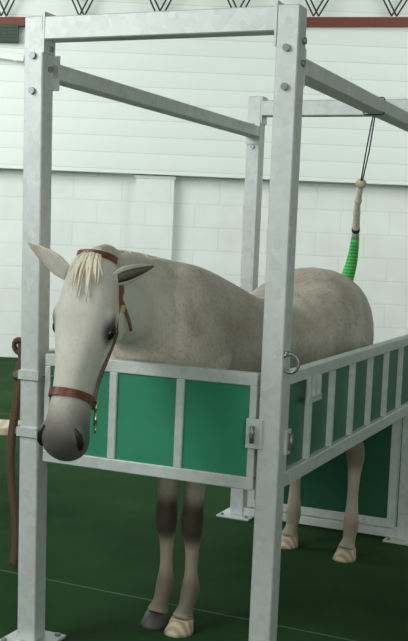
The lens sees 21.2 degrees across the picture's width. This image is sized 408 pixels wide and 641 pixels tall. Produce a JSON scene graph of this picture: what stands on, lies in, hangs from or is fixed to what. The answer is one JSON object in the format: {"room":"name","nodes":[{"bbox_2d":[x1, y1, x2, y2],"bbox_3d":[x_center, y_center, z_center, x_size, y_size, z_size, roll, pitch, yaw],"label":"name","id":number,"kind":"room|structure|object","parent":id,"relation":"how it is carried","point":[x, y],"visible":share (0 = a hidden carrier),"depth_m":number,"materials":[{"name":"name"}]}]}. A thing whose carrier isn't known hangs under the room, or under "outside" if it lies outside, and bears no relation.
{"room":"veterinary examination room","nodes":[
{"label":"veterinary examination room","id":0,"kind":"room"},
{"bbox_2d":[0,0,407,185],"bbox_3d":[-0.507,-3.205,13.183,18.000,2.880,0.240,2,4,0],"label":"wall","id":1,"kind":"structure","parent":0,"point":[91,133],"depth_m":13.10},
{"bbox_2d":[0,24,18,43],"bbox_3d":[-4.099,-3.474,12.947,3.800,0.210,0.071,2,4,0],"label":"louvres","id":2,"kind":"object","parent":1,"relation":"attached to","point":[9,33],"visible":1,"depth_m":12.92,"materials":[{"name":"green paint"}]},
{"bbox_2d":[0,51,24,62],"bbox_3d":[-3.815,-3.333,12.961,3.387,0.393,0.105,2,4,0],"label":"duct","id":3,"kind":"object","parent":1,"relation":"attached to","point":[15,56],"visible":1,"depth_m":12.92,"materials":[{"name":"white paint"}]},
{"bbox_2d":[0,17,407,26],"bbox_3d":[-0.493,-3.541,12.965,17.904,0.840,0.103,2,4,0],"label":"roof beam","id":4,"kind":"structure","parent":1,"relation":"attached to","point":[20,21],"depth_m":12.91,"materials":[{"name":"metal"}]},
{"bbox_2d":[0,357,407,640],"bbox_3d":[-0.696,1.253,4.951,18.000,0.100,17.326,2,4,0],"label":"floor","id":5,"kind":"structure","parent":0,"point":[103,544],"depth_m":5.30,"materials":[{"name":"rubber"}]},
{"bbox_2d":[0,419,19,435],"bbox_3d":[-1.878,0.806,6.482,1.560,0.452,0.280,2,4,0],"label":"bench","id":6,"kind":"object","parent":5,"relation":"on","point":[4,424],"visible":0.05,"depth_m":6.37,"materials":[{"name":"beige wood"}]},
{"bbox_2d":[0,0,407,640],"bbox_3d":[0.246,0.024,5.032,1.190,2.415,2.450,4,5,23],"label":"stall","id":7,"kind":"object","parent":5,"relation":"on","point":[253,434],"visible":0.93,"depth_m":4.09,"materials":[{"name":"silver metal"}]},
{"bbox_2d":[27,97,384,637],"bbox_3d":[0.149,0.137,4.634,0.797,2.244,2.680,5,5,32],"label":"horse","id":8,"kind":"object","parent":5,"relation":"on","point":[113,303],"depth_m":4.26},
{"bbox_2d":[0,0,407,16],"bbox_3d":[-0.349,-3.897,12.858,18.158,1.319,0.080,2,4,0],"label":"roof truss","id":9,"kind":"structure","parent":0,"point":[3,8],"depth_m":12.86,"materials":[{"name":"grey metal"}]},
{"bbox_2d":[0,169,407,357],"bbox_3d":[-0.616,-0.642,13.593,18.000,2.340,0.200,2,4,0],"label":"wall","id":10,"kind":"object","parent":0,"point":[89,210],"depth_m":13.45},
{"bbox_2d":[133,175,175,259],"bbox_3d":[-0.640,-0.614,13.420,0.500,2.310,0.150,2,4,0],"label":"pier","id":11,"kind":"object","parent":10,"relation":"attached to","point":[154,195],"depth_m":13.30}
]}

